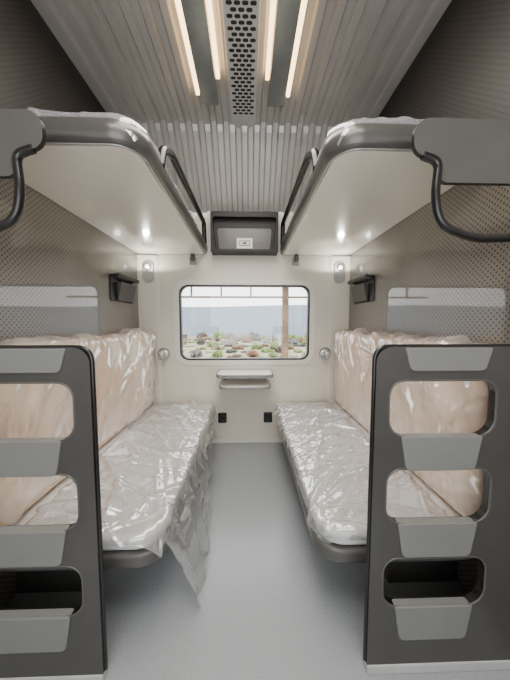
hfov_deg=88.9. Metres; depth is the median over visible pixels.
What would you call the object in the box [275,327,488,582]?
lower berth
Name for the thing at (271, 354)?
bush
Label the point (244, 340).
rubble heap
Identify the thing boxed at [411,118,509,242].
board
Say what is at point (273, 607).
floor
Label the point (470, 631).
panel
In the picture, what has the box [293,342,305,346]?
rubble heap
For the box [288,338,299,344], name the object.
rubble heap
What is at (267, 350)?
bush
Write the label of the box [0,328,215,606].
lower berth
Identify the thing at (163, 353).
reading lamp
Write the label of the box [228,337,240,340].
rubble heap
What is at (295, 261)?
bracket
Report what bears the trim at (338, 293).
attached to the wall at (181, 383)
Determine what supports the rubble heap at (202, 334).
on the ground
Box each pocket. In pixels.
[109,273,138,303]
[348,274,374,303]
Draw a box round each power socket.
[218,413,226,422]
[264,412,271,421]
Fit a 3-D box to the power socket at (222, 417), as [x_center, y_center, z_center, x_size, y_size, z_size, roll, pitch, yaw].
[-0.382,0.912,3.049,0.100,0.120,0.024,0,4,-2]
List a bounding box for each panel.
[0,345,107,679]
[363,344,509,674]
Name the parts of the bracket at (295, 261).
plate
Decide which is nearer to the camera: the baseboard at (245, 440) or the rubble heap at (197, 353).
the baseboard at (245, 440)
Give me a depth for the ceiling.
1.93 m
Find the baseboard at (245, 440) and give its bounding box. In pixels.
[205,439,282,442]
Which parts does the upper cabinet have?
door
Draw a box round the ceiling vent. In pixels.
[222,0,260,127]
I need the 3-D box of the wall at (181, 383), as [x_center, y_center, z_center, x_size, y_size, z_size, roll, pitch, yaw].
[-0.116,-0.129,3.026,2.380,2.700,0.060,0,4,-2]
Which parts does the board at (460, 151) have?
grab handle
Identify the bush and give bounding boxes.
[195,346,206,349]
[207,340,217,346]
[211,331,224,338]
[211,348,222,357]
[240,333,250,338]
[249,341,262,349]
[261,347,273,352]
[268,342,278,349]
[268,351,278,356]
[293,348,302,352]
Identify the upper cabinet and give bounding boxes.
[210,211,278,255]
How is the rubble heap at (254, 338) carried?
on the ground
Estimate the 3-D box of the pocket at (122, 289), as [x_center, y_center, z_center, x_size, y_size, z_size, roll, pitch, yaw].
[-1.251,-0.488,2.520,0.085,0.246,0.440,0,4,-2]
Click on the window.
(178, 289)
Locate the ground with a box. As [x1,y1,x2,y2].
[183,336,305,357]
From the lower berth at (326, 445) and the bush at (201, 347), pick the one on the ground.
the bush at (201, 347)
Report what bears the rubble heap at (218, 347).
on the ground
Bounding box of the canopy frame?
[182,287,306,357]
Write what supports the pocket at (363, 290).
attached to the wall at (430, 281)
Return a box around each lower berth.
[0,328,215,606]
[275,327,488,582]
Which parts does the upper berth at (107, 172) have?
guard rail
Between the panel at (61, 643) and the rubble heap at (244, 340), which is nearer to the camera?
the panel at (61, 643)
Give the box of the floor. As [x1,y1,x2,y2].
[4,442,509,679]
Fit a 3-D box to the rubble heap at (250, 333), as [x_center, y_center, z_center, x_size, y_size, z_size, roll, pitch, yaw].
[-0.167,-0.637,32.133,1.945,0.894,1.194,0,4,-2]
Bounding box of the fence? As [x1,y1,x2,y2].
[182,305,306,335]
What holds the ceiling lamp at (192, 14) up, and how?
attached to the ceiling
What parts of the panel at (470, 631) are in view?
kick plate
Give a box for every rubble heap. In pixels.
[189,350,202,357]
[196,332,207,337]
[196,337,204,344]
[210,345,224,349]
[223,332,236,339]
[224,340,235,346]
[226,348,236,352]
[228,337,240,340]
[232,345,243,349]
[241,336,252,342]
[246,349,258,357]
[247,332,260,336]
[250,335,260,340]
[265,335,278,340]
[274,346,281,352]
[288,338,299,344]
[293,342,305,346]
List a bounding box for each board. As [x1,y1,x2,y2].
[0,109,45,231]
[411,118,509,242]
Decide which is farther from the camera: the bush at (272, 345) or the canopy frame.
the bush at (272, 345)
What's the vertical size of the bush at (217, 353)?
0.503 m
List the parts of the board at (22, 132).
grab handle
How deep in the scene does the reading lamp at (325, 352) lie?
2.92 m
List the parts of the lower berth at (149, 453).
backrest, backrest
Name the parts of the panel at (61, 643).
kick plate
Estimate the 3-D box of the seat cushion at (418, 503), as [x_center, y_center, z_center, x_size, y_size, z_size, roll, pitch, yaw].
[0.640,0.825,2.089,0.742,0.070,1.862,0,4,-2]
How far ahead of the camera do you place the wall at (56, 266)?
1.58 m
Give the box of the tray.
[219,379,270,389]
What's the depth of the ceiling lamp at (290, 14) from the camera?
1.66 m
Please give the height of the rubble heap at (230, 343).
0.565 m
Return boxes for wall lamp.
[142,260,153,282]
[334,262,344,282]
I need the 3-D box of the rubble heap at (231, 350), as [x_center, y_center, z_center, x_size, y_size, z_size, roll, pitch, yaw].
[-1.589,0.687,17.527,0.850,0.268,1.380,0,4,-2]
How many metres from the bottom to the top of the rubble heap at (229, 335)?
1.037 m
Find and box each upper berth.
[23,107,207,253]
[280,116,454,254]
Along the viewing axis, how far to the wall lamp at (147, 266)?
2.88 m
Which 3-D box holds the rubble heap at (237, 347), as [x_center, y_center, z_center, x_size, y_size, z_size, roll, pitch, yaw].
[-1.298,0.512,19.552,1.035,0.337,1.224,0,4,-2]
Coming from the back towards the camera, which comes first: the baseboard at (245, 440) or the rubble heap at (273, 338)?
the rubble heap at (273, 338)
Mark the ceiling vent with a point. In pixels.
(241, 18)
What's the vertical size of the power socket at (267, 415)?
0.120 m
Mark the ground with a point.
(187, 349)
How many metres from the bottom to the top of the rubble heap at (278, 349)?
0.460 m
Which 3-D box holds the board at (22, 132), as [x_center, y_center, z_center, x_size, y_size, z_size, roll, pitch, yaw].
[-1.006,-0.402,0.934,0.490,0.837,0.063,0,4,-2]
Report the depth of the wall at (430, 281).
1.46 m
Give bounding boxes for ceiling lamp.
[175,0,219,104]
[265,0,307,106]
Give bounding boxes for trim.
[137,255,162,403]
[326,256,349,402]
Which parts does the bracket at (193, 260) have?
plate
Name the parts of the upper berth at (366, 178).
guard rail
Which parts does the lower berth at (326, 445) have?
backrest, backrest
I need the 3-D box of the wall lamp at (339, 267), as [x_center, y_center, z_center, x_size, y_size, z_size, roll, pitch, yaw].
[0.960,-0.765,2.938,0.124,0.240,0.054,0,4,-2]
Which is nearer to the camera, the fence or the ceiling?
the ceiling
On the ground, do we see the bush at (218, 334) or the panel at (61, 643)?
the bush at (218, 334)
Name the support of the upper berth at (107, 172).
attached to the wall at (56, 266)
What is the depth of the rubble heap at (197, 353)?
15.03 m
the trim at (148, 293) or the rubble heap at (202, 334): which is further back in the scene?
the rubble heap at (202, 334)
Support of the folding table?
attached to the wall at (181, 383)
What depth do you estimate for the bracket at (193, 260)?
2.92 m
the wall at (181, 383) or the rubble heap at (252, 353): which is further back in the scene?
the rubble heap at (252, 353)
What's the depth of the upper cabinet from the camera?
2.81 m
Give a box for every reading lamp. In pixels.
[158,348,169,359]
[319,347,330,359]
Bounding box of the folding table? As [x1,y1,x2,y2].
[216,369,272,389]
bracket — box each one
[189,253,196,264]
[292,254,298,265]
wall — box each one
[0,0,138,608]
[138,211,348,439]
[348,0,509,593]
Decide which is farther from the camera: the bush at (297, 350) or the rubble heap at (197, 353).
the bush at (297, 350)
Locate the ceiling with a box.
[31,0,451,212]
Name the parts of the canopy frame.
post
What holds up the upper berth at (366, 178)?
attached to the wall at (430, 281)
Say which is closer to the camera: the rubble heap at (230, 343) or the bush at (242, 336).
the rubble heap at (230, 343)
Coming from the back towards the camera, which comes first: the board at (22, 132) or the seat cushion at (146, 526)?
the seat cushion at (146, 526)
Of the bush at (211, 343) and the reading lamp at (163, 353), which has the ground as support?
the bush at (211, 343)
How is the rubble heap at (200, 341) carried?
on the ground
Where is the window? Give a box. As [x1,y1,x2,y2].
[174,280,314,364]
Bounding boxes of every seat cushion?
[9,404,213,549]
[276,403,461,544]
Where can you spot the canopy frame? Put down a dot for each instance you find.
(285, 296)

